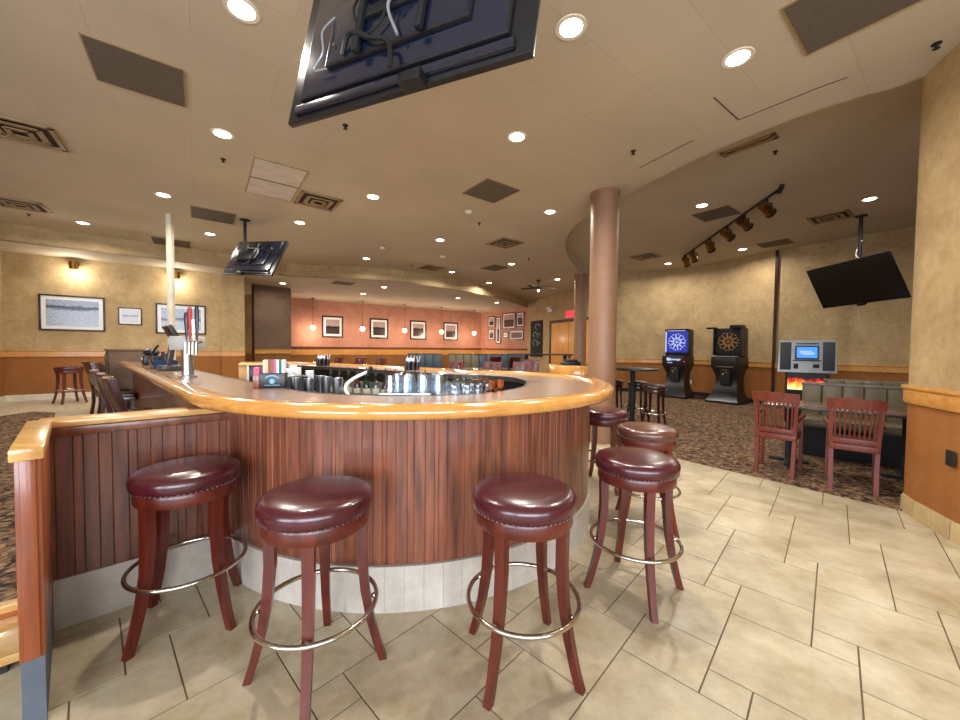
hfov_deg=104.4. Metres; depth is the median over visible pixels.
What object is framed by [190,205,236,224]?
panel
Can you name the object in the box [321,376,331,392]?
cocktail shaker
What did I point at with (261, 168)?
ceiling panel
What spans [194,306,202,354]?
faucet
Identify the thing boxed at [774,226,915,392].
wall
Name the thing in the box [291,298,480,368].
wall
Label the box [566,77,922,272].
ceiling
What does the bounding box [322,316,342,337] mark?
framed picture
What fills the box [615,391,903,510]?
floor
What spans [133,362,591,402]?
countertop
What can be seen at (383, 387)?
liquor bottle
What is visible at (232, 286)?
wall
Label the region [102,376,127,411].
chair
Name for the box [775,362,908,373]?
trim
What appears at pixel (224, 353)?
trim
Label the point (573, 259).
trim
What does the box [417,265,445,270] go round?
ceiling vent
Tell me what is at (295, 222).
recessed light
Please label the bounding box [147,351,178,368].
tub
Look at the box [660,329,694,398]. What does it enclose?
machine
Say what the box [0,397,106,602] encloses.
platform
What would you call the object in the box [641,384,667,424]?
bar stool
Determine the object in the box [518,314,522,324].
print
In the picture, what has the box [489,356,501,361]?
chair
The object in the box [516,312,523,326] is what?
framed picture
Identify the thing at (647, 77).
ceiling
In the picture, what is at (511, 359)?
chair
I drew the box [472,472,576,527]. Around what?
seat cushion
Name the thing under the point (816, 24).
panel
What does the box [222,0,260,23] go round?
recessed light
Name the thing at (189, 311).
faucet
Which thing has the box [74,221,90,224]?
recessed light
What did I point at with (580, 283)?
column
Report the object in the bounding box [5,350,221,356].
trim
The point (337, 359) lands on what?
chair
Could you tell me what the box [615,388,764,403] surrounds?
baseboard
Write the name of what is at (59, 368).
seat cushion
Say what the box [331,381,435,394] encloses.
glasses
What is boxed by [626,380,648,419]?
bar stool
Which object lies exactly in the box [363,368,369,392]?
liquor bottle
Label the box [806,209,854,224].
ceiling vent
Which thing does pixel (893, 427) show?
seat cushion
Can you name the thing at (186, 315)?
faucet
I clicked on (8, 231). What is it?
trim
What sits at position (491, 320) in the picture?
print
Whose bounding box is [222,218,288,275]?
television
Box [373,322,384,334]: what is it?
print
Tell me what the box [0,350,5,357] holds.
trim
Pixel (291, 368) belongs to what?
cup stack
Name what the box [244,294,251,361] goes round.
wall
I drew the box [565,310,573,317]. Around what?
exit sign
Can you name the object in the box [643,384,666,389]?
seat cushion
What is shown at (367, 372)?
gun
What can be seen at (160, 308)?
framed picture
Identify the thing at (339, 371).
liquor bottle
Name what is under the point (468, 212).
smoke detector
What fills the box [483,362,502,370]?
chair
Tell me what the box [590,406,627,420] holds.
seat cushion
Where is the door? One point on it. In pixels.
(561, 335)
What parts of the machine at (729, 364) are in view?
coin door, lamp arm, board panel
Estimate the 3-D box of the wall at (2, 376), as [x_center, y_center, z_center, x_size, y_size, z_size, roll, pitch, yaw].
[-9.441,-0.685,6.699,0.120,3.320,3.640,-1,2,-37]
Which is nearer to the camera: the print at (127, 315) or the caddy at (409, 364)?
the caddy at (409, 364)
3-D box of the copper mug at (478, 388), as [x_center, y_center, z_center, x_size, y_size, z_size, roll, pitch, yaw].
[-0.028,0.193,2.758,0.101,0.090,0.079,1,2,-1]
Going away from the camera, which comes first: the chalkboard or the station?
the station
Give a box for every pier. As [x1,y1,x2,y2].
[251,284,290,361]
[903,43,959,523]
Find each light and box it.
[69,260,78,269]
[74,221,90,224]
[154,192,172,197]
[175,271,179,278]
[204,232,215,235]
[210,128,234,139]
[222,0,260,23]
[293,221,305,224]
[366,194,380,199]
[507,131,526,142]
[543,209,556,214]
[546,307,552,312]
[555,13,586,40]
[681,184,784,267]
[694,203,708,207]
[721,46,754,68]
[860,196,879,201]
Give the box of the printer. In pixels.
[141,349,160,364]
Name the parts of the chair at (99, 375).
rail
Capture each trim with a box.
[0,222,527,307]
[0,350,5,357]
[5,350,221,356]
[222,351,244,356]
[254,349,291,353]
[291,346,526,349]
[291,349,480,354]
[480,350,526,355]
[565,241,589,274]
[616,358,771,367]
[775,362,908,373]
[901,384,959,412]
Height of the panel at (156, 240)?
0.012 m
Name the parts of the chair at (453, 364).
backrest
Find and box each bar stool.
[51,366,87,404]
[120,455,247,662]
[242,475,386,719]
[466,472,585,711]
[583,446,683,623]
[588,406,627,495]
[615,379,623,408]
[615,421,680,538]
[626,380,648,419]
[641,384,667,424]
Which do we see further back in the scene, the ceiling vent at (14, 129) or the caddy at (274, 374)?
the ceiling vent at (14, 129)
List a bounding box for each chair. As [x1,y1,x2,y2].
[81,361,129,414]
[89,369,152,412]
[90,362,137,413]
[96,372,116,412]
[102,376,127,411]
[334,357,343,362]
[354,357,366,363]
[375,358,386,364]
[448,361,464,368]
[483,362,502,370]
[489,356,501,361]
[503,357,520,370]
[512,362,532,371]
[522,360,538,371]
[752,391,805,478]
[823,397,887,496]
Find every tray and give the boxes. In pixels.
[430,390,484,394]
[561,359,580,364]
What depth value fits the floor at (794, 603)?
1.79 m
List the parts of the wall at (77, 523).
cap moulding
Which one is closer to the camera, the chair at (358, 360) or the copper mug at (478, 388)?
the copper mug at (478, 388)
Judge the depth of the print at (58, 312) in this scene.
8.78 m
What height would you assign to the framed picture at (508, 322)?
0.840 m
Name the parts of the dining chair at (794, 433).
post, leg, leg, rail, rail, seat frame, leg, post, leg, armrest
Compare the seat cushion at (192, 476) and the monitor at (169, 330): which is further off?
the monitor at (169, 330)
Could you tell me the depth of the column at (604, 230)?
5.54 m
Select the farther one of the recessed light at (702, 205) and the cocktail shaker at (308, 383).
the recessed light at (702, 205)
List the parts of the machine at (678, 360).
coin door, board panel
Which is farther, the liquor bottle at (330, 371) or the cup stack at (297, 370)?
the liquor bottle at (330, 371)
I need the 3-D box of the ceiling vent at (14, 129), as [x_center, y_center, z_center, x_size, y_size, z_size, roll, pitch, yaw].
[-5.135,-2.544,4.154,0.620,0.039,0.620,-1,2,-37]
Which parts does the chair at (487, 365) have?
backrest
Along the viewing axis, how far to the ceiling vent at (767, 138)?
4.69 m
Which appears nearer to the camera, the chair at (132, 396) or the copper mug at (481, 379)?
the copper mug at (481, 379)
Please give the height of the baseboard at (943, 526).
0.150 m
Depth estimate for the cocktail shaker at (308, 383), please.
2.98 m
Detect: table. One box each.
[504,353,549,359]
[550,354,572,358]
[616,367,659,421]
[764,401,906,481]
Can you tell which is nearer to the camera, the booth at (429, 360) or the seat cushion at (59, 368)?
the seat cushion at (59, 368)
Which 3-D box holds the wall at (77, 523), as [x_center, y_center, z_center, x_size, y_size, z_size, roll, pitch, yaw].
[-1.607,0.819,1.898,0.976,1.050,0.843,-1,2,-42]
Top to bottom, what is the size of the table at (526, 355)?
1.112 m
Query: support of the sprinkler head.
attached to the ceiling at (647, 77)
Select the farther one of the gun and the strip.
the strip
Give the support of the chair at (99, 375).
on the platform
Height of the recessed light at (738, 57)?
0.012 m
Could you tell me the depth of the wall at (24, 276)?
8.93 m
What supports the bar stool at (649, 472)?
on the floor at (794, 603)
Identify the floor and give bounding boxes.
[0,411,54,602]
[0,442,959,719]
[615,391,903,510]
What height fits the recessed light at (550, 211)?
0.012 m
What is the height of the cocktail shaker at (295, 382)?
0.170 m
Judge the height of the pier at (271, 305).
3.320 m
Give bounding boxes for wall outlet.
[945,449,955,467]
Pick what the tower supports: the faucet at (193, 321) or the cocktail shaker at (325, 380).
the faucet at (193, 321)
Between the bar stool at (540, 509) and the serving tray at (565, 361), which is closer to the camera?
the bar stool at (540, 509)
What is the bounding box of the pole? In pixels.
[165,213,175,359]
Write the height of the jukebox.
1.635 m
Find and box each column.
[573,274,587,363]
[588,187,619,443]
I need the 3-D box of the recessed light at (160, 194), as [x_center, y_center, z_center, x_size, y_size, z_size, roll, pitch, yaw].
[-5.024,-2.611,5.902,0.232,0.012,0.232,1,2,0]
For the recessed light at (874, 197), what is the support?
in the ceiling at (833, 158)
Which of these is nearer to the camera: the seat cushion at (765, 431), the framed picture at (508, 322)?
the seat cushion at (765, 431)
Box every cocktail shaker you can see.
[286,376,291,388]
[290,377,301,390]
[303,378,314,391]
[315,375,325,392]
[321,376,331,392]
[332,377,342,393]
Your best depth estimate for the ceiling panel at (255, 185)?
5.62 m
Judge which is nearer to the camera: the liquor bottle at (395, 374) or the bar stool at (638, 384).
the liquor bottle at (395, 374)
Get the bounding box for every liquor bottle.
[329,367,331,390]
[338,367,343,391]
[344,367,351,392]
[353,367,360,392]
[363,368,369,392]
[372,368,379,393]
[381,368,388,392]
[391,369,398,392]
[401,369,408,392]
[411,370,418,392]
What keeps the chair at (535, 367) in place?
on the floor
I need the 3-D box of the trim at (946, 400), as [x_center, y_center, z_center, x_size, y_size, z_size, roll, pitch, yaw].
[3.913,0.374,1.029,1.339,0.155,4.933,1,2,9]
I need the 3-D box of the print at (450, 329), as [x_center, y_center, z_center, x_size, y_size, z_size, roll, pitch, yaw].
[-1.570,-1.536,20.017,0.580,0.630,0.004,-1,2,-35]
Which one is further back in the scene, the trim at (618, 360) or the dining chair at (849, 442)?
the trim at (618, 360)
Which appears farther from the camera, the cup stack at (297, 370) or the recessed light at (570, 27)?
the cup stack at (297, 370)
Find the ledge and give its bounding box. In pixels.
[379,390,484,394]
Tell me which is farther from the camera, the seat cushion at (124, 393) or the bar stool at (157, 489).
the seat cushion at (124, 393)
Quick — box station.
[238,362,296,381]
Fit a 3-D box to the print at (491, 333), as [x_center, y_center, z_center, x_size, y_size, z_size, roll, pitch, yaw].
[0.626,-1.387,20.428,0.004,0.394,0.350,-1,2,-39]
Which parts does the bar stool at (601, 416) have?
leg, leg, leg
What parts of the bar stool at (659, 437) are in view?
leg, leg, leg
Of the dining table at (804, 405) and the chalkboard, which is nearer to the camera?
the dining table at (804, 405)
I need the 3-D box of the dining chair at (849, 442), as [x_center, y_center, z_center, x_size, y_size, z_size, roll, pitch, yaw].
[3.876,0.850,3.868,0.466,0.955,0.568,2,2,42]
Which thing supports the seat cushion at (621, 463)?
on the bar stool at (649, 472)
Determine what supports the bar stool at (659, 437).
on the floor at (794, 603)
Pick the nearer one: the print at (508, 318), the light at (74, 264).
the light at (74, 264)
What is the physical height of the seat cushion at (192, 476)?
0.094 m
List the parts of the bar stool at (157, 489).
leg, leg, nail trim, leg, leg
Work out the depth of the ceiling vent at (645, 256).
10.37 m
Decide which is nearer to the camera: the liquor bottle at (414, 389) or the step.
the step
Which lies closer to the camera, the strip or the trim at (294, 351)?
the strip
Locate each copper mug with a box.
[469,379,482,392]
[481,379,490,390]
[484,381,497,392]
[494,380,503,391]
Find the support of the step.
on the floor at (794, 603)
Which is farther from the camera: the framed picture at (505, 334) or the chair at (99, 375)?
the framed picture at (505, 334)
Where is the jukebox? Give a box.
[777,340,836,422]
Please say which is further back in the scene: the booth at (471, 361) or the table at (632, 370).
the booth at (471, 361)
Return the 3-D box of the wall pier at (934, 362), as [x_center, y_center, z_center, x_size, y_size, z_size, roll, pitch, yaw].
[4.016,-0.595,0.961,1.336,4.050,4.896,1,2,6]
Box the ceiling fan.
[521,280,554,291]
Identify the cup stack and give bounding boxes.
[289,365,296,373]
[293,367,301,374]
[306,370,313,377]
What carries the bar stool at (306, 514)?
on the floor at (794, 603)
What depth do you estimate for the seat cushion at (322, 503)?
1.49 m
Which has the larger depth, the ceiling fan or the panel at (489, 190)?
the ceiling fan
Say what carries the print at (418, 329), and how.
attached to the framed picture at (417, 328)
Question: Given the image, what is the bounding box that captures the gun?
[344,366,372,393]
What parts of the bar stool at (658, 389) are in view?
leg, leg, leg, leg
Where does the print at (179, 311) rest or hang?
attached to the framed picture at (160, 308)
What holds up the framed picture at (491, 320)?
attached to the wall at (505, 343)
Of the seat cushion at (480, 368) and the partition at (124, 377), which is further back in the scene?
the seat cushion at (480, 368)
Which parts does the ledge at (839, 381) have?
frame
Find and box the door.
[549,317,588,363]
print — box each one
[46,299,98,326]
[122,310,137,322]
[161,307,200,329]
[326,319,338,333]
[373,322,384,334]
[413,324,423,336]
[446,325,455,336]
[489,318,493,325]
[489,331,493,337]
[497,319,499,341]
[504,314,513,326]
[511,332,521,337]
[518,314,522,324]
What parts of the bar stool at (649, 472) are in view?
leg, leg, nail trim, leg, leg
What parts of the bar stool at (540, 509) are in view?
leg, leg, nail trim, leg, leg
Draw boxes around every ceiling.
[0,0,959,299]
[0,240,527,312]
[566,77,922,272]
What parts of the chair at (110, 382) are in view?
rail, backrest, leg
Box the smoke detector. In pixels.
[465,210,472,214]
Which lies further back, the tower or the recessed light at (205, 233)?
the recessed light at (205, 233)
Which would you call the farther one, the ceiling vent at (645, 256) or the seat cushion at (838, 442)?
the ceiling vent at (645, 256)
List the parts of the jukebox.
flame panel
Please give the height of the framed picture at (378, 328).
0.950 m
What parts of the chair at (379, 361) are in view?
backrest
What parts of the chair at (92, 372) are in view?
rail, backrest, leg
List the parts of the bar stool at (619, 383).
leg, leg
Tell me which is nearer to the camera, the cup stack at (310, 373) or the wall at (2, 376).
the cup stack at (310, 373)
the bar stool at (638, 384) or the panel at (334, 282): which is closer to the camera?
the bar stool at (638, 384)
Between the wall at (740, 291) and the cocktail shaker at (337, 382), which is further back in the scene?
the wall at (740, 291)
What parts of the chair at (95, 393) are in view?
backrest, leg, leg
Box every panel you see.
[78,31,186,107]
[151,236,190,247]
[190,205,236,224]
[245,176,298,201]
[249,157,308,187]
[330,281,355,285]
[462,178,520,202]
[480,264,509,270]
[691,205,740,221]
[756,238,794,247]
[780,0,921,55]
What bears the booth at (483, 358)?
on the floor
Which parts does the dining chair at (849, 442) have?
armrest, leg, leg, post, seat frame, rail, rail, leg, leg, post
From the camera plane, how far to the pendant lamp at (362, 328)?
16.23 m
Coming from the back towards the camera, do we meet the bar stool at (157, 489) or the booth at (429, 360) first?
the booth at (429, 360)
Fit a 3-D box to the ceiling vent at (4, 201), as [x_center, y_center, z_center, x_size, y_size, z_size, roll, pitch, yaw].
[-7.844,-2.640,6.353,0.620,0.039,0.620,-1,2,-37]
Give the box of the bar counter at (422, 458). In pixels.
[118,361,614,612]
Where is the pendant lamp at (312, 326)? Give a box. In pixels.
[310,298,315,329]
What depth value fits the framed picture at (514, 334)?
18.90 m
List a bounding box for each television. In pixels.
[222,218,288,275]
[288,0,540,127]
[806,214,910,308]
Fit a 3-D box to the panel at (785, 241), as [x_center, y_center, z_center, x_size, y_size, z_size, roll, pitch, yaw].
[7.128,-2.819,8.994,0.584,0.012,0.624,-1,2,-37]
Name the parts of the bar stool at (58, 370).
leg, leg, leg, leg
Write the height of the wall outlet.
0.120 m
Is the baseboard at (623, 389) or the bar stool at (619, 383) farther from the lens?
the baseboard at (623, 389)
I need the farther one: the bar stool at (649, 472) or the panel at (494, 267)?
the panel at (494, 267)
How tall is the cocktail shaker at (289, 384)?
0.170 m
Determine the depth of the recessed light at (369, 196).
5.88 m
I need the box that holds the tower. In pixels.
[169,306,204,377]
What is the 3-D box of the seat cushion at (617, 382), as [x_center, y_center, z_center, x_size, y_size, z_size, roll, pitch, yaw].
[2.716,0.439,7.567,0.391,0.094,0.391,0,2,-6]
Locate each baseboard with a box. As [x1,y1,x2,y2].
[0,396,5,402]
[6,392,90,400]
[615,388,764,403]
[900,492,959,545]
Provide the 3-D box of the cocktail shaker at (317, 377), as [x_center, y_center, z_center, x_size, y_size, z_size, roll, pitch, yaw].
[-1.427,0.224,3.326,0.088,0.170,0.088,1,2,0]
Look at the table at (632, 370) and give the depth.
6.93 m
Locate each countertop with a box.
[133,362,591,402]
[548,363,587,376]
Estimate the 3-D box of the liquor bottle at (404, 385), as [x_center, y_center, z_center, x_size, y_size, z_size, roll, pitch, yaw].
[-0.739,0.256,3.658,0.076,0.340,0.078,0,2,-8]
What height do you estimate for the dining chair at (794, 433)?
0.955 m
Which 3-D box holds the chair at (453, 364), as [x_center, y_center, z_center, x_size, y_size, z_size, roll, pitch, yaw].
[-0.640,0.528,7.891,0.430,0.995,0.532,2,2,42]
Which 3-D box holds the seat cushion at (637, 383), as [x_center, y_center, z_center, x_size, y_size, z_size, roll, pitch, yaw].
[3.076,0.453,7.237,0.391,0.094,0.391,2,3,44]
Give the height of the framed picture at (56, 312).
0.830 m
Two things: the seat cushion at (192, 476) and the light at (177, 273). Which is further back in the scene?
the light at (177, 273)
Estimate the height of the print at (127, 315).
0.306 m
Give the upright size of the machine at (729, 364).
2.095 m
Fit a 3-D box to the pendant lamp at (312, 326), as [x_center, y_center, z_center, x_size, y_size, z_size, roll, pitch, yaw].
[-6.981,-1.917,15.550,0.205,1.325,0.208,1,2,0]
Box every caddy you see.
[253,360,287,387]
[316,354,329,365]
[404,356,419,369]
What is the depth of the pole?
6.76 m
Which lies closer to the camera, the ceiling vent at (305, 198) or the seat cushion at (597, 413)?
the seat cushion at (597, 413)
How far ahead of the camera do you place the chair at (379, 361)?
9.54 m
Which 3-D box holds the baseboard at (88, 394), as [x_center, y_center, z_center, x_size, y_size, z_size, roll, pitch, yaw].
[-8.907,0.831,9.405,3.970,0.130,0.022,-1,2,-36]
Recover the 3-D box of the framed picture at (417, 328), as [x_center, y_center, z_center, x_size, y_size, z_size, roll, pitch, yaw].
[-3.139,-1.517,18.927,0.900,0.950,0.033,-1,2,-35]
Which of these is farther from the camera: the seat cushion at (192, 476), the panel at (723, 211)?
the panel at (723, 211)
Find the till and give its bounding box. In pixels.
[150,325,180,370]
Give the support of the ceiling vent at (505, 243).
in the ceiling at (647, 77)
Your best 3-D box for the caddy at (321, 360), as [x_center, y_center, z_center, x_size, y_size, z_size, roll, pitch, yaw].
[-2.519,-0.004,5.982,0.200,0.191,0.135,-1,2,-34]
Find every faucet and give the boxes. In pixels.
[184,312,188,354]
[187,307,192,354]
[191,319,195,354]
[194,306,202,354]
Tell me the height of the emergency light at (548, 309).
0.230 m
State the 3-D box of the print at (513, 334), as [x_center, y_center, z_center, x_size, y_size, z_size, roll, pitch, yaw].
[1.859,-1.277,18.921,0.004,0.324,0.790,-1,2,-39]
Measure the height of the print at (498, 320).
1.210 m
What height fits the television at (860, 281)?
1.718 m
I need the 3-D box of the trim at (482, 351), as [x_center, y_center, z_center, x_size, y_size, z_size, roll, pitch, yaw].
[1.163,-0.381,19.785,0.049,0.280,3.617,-1,2,-39]
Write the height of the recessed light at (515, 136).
0.012 m
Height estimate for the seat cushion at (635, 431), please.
0.094 m
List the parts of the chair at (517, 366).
backrest, rail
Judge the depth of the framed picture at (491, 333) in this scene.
20.42 m
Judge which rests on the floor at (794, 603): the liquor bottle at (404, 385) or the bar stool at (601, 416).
the bar stool at (601, 416)
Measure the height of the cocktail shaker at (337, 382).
0.170 m
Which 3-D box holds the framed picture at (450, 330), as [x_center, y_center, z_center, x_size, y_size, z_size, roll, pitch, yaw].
[-1.571,-1.536,20.017,0.900,0.950,0.032,-1,2,-35]
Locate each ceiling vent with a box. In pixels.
[0,115,67,151]
[0,197,52,213]
[294,190,342,211]
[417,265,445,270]
[486,237,524,248]
[629,253,661,260]
[719,132,778,157]
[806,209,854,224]
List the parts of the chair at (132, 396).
rail, leg, backrest, seat frame, leg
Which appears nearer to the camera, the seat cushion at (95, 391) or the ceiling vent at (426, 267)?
the seat cushion at (95, 391)
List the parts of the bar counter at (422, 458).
arm rail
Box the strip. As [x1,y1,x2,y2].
[771,250,778,391]
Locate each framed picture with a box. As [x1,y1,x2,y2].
[38,293,105,331]
[118,307,141,324]
[155,303,205,334]
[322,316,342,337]
[370,318,387,338]
[410,320,425,339]
[443,322,457,339]
[488,316,494,326]
[488,329,494,339]
[495,317,500,342]
[502,312,515,328]
[503,332,507,337]
[509,330,523,339]
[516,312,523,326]
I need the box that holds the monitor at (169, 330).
[162,325,178,337]
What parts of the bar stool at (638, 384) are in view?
leg, leg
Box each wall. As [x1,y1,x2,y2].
[0,251,4,396]
[1,251,221,395]
[7,406,231,719]
[221,273,244,378]
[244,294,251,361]
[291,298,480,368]
[481,308,527,359]
[527,287,588,372]
[616,251,775,397]
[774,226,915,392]
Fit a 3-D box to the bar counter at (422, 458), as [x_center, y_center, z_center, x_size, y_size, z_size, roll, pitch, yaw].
[-2.258,0.670,5.007,7.939,1.141,3.354,2,2,43]
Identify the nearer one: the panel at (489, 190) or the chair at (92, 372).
the chair at (92, 372)
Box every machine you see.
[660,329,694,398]
[705,325,748,405]
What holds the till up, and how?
on the bar counter at (422, 458)
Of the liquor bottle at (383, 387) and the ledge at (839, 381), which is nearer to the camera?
the liquor bottle at (383, 387)
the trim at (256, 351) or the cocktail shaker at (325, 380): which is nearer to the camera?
the cocktail shaker at (325, 380)
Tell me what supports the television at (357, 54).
hanging from the ceiling at (647, 77)
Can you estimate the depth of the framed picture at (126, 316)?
9.38 m
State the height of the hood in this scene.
0.050 m
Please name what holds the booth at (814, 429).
on the floor at (717, 435)
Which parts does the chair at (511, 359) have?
backrest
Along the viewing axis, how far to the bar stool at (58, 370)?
8.00 m
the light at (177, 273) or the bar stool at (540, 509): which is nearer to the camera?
the bar stool at (540, 509)
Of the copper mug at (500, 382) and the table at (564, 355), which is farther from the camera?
the table at (564, 355)
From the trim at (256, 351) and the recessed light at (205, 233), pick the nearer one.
the recessed light at (205, 233)
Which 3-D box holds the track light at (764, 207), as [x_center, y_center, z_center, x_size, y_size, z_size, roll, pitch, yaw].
[5.208,-2.635,8.036,0.307,0.354,4.584,1,2,11]
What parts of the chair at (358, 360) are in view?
backrest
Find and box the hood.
[665,329,691,330]
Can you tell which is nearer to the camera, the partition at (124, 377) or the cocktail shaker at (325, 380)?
the cocktail shaker at (325, 380)
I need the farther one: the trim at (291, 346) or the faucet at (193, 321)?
the trim at (291, 346)
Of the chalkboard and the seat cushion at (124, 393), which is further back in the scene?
the chalkboard
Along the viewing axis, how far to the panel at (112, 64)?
3.23 m
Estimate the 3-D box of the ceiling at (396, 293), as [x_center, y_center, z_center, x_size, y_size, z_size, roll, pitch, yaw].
[-7.878,-2.523,12.982,25.259,0.030,8.626,-1,2,-35]
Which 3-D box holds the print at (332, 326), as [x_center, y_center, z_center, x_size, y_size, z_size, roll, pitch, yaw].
[-6.553,-1.477,16.550,0.580,0.630,0.004,-1,2,-35]
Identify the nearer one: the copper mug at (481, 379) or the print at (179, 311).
the copper mug at (481, 379)
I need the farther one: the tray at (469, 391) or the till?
the till
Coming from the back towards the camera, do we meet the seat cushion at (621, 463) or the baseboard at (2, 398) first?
the baseboard at (2, 398)
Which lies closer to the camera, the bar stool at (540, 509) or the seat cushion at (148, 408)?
the bar stool at (540, 509)
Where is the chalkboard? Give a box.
[530,320,542,356]
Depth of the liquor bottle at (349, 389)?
3.85 m
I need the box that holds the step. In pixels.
[0,599,18,674]
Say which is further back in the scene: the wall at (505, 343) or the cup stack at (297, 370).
the wall at (505, 343)
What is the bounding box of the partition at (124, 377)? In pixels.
[104,349,145,408]
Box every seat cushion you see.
[53,366,83,370]
[93,388,129,393]
[113,407,152,412]
[120,391,137,396]
[126,455,240,497]
[255,475,372,532]
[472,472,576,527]
[479,367,512,370]
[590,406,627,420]
[595,446,680,481]
[615,379,623,384]
[617,421,678,442]
[627,380,648,386]
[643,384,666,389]
[761,424,800,435]
[804,414,901,436]
[833,433,875,447]
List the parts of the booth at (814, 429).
frame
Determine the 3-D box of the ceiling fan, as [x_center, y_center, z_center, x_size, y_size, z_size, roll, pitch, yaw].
[2.041,-2.562,12.901,1.190,0.410,1.174,1,2,0]
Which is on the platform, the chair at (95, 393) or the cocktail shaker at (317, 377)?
the chair at (95, 393)
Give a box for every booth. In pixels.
[408,353,441,367]
[448,354,478,369]
[479,354,523,370]
[801,382,907,467]
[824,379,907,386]
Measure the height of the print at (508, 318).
0.630 m
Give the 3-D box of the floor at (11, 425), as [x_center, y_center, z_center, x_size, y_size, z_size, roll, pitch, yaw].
[-5.347,1.170,1.684,6.130,0.010,10.670,1,2,0]
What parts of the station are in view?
panel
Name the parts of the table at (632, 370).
post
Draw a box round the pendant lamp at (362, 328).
[360,301,364,330]
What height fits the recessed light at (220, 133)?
0.012 m
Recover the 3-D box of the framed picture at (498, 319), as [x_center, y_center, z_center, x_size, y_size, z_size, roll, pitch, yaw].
[0.983,-1.599,19.988,0.032,1.420,0.400,-1,2,-39]

